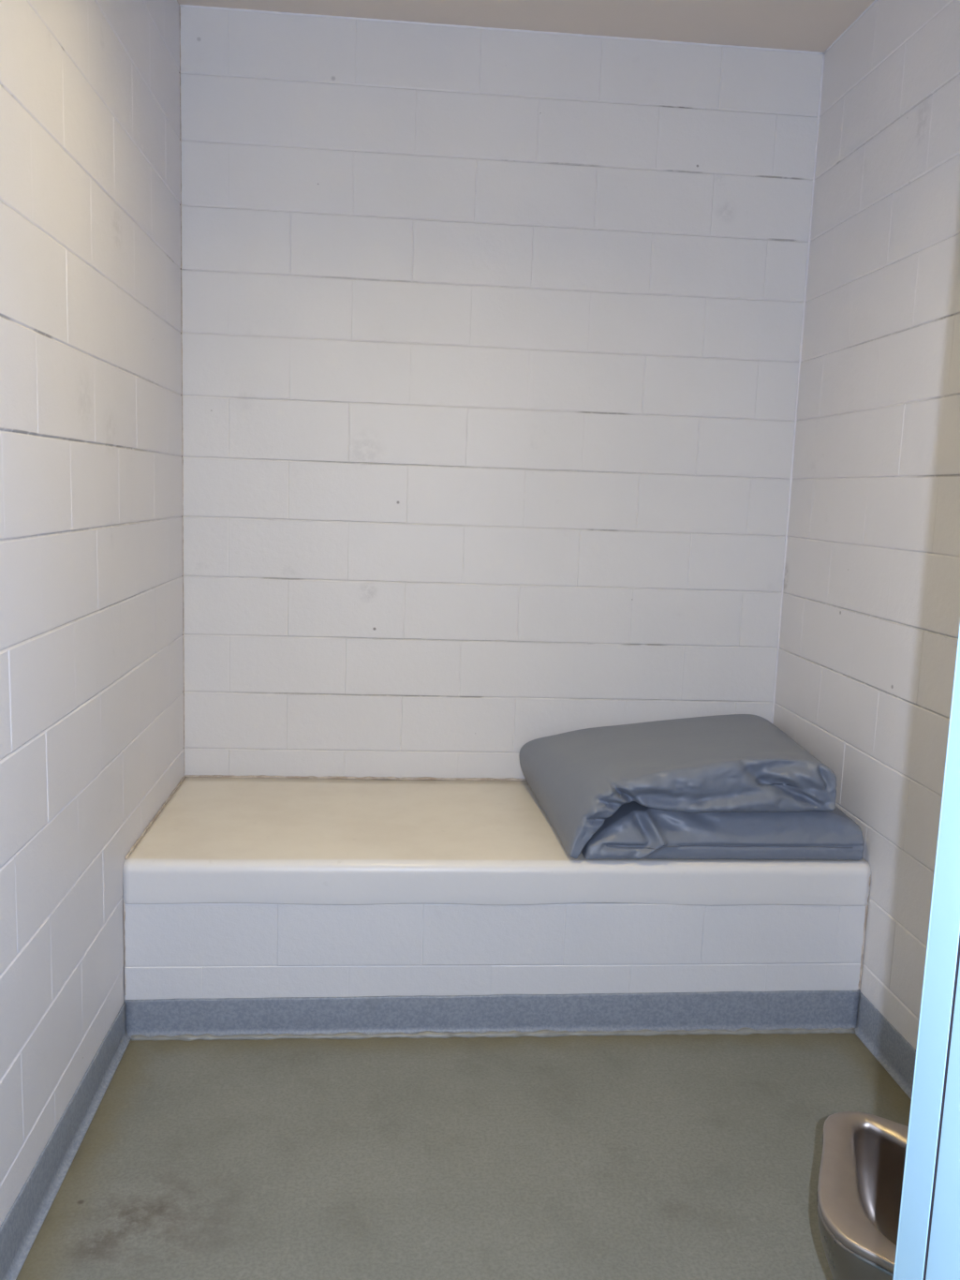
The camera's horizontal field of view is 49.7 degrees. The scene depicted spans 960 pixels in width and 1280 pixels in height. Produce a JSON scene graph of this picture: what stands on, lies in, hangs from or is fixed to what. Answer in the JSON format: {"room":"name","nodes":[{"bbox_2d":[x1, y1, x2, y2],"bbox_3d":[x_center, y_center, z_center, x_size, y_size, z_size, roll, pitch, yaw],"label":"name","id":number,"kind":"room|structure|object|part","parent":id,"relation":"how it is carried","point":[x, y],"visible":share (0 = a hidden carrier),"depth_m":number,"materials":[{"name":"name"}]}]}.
{"room":"prison interior","nodes":[
{"label":"prison interior","id":0,"kind":"room"},
{"bbox_2d":[0,0,184,1226],"bbox_3d":[-0.995,-0.327,2.170,0.191,3.048,2.740,1,8,-5],"label":"wall","id":1,"kind":"structure","parent":0,"point":[92,750],"depth_m":2.38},
{"bbox_2d":[0,1002,131,1279],"bbox_3d":[-0.905,1.174,1.966,0.021,0.144,1.889,1,8,-5],"label":"baseboard","id":2,"kind":"structure","parent":1,"relation":"attached to","point":[21,1227],"depth_m":2.30,"materials":[{"name":"grey rubber"}]},
{"bbox_2d":[15,1032,911,1279],"bbox_3d":[0.174,1.387,1.672,3.331,0.120,4.790,1,8,-5],"label":"floor","id":3,"kind":"structure","parent":0,"point":[661,1156],"depth_m":2.42,"materials":[{"name":"grey concrete"}]},
{"bbox_2d":[122,774,871,999],"bbox_3d":[0.039,0.816,3.378,2.128,0.516,0.852,1,8,-5],"label":"bunk","id":4,"kind":"object","parent":3,"relation":"on","point":[262,885],"visible":0.79,"depth_m":2.98,"materials":[{"name":"paint"}]},
{"bbox_2d":[124,990,861,1038],"bbox_3d":[0.067,1.075,2.981,2.129,0.120,0.021,1,8,-5],"label":"baseboard","id":5,"kind":"structure","parent":4,"relation":"attached to","point":[791,1009],"depth_m":2.98,"materials":[{"name":"grey rubber"}]},
{"bbox_2d":[131,1026,855,1041],"bbox_3d":[0.066,1.135,2.978,2.088,0.029,0.032,1,8,-5],"label":"trim","id":6,"kind":"structure","parent":4,"relation":"attached to","point":[744,1031],"depth_m":2.97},
{"bbox_2d":[520,714,863,860],"bbox_3d":[0.638,0.434,3.355,0.931,0.301,0.824,1,8,-5],"label":"mattress","id":7,"kind":"object","parent":4,"relation":"on","point":[733,786],"visible":1,"depth_m":3.01,"materials":[{"name":"blue plastic"}]},
{"bbox_2d":[817,1111,908,1279],"bbox_3d":[0.891,1.160,1.597,0.654,0.399,0.859,1,8,-5],"label":"toilet","id":8,"kind":"object","parent":3,"relation":"on","point":[861,1176],"visible":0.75,"depth_m":1.84,"materials":[{"name":"metal"}]},
{"bbox_3d":[0.784,1.071,1.722,0.444,0.225,0.298,9,11,40],"label":"bowl","id":9,"kind":"part","parent":8,"relation":"part of","materials":[{"name":"silver metal"}]},
{"bbox_2d":[180,6,823,779],"bbox_3d":[0.040,-0.512,3.715,2.131,3.048,0.191,1,8,-5],"label":"wall","id":10,"kind":"structure","parent":0,"point":[491,339],"depth_m":3.57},
{"bbox_2d":[179,6,184,749],"bbox_3d":[-1.004,-0.776,3.492,0.005,2.526,0.005,1,8,-5],"label":"trim","id":11,"kind":"structure","parent":10,"relation":"attached to","point":[180,7],"depth_m":3.47,"materials":[{"name":"white paint"}]},
{"bbox_2d":[179,4,823,54],"bbox_3d":[0.101,-2.004,3.405,2.130,0.010,0.010,1,8,-5],"label":"trim","id":12,"kind":"structure","parent":10,"relation":"attached to","point":[185,6],"depth_m":3.40,"materials":[{"name":"white paint"}]},
{"bbox_2d":[772,53,824,723],"bbox_3d":[1.117,-0.728,3.677,0.011,2.526,0.011,8,10,38],"label":"trim","id":13,"kind":"structure","parent":10,"relation":"attached to","point":[822,75],"depth_m":3.65,"materials":[{"name":"white paint"}]},
{"bbox_2d":[177,0,875,52],"bbox_3d":[0.218,-1.906,2.035,2.511,0.200,3.130,1,8,-5],"label":"ceiling","id":14,"kind":"structure","parent":0,"point":[810,25],"depth_m":3.29,"materials":[{"name":"paint"}]},
{"bbox_2d":[773,0,959,1049],"bbox_3d":[1.316,-0.274,2.371,0.191,3.048,2.740,1,8,-5],"label":"wall","id":15,"kind":"structure","parent":0,"point":[870,614],"depth_m":2.99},
{"bbox_2d":[823,0,878,53],"bbox_3d":[1.274,-1.782,2.147,0.009,0.009,2.740,1,8,-5],"label":"trim","id":16,"kind":"structure","parent":15,"relation":"attached to","point":[875,1],"depth_m":3.28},
{"bbox_2d":[854,992,916,1099],"bbox_3d":[1.195,1.228,2.150,0.021,0.131,1.889,1,8,-5],"label":"baseboard","id":17,"kind":"structure","parent":15,"relation":"attached to","point":[889,1047],"depth_m":2.90,"materials":[{"name":"grey rubber"}]},
{"bbox_3d":[0.282,-0.088,0.821,2.511,3.048,0.200,1,8,-5],"label":"wall","id":18,"kind":"structure","parent":0,"visible":0},
{"bbox_2d":[893,623,959,1279],"bbox_3d":[-0.029,0.369,0.862,1.100,2.110,0.206,1,8,-5],"label":"door","id":19,"kind":"structure","parent":18,"relation":"in","point":[929,1235],"depth_m":0.97,"materials":[{"name":"blue metal"}]}
]}

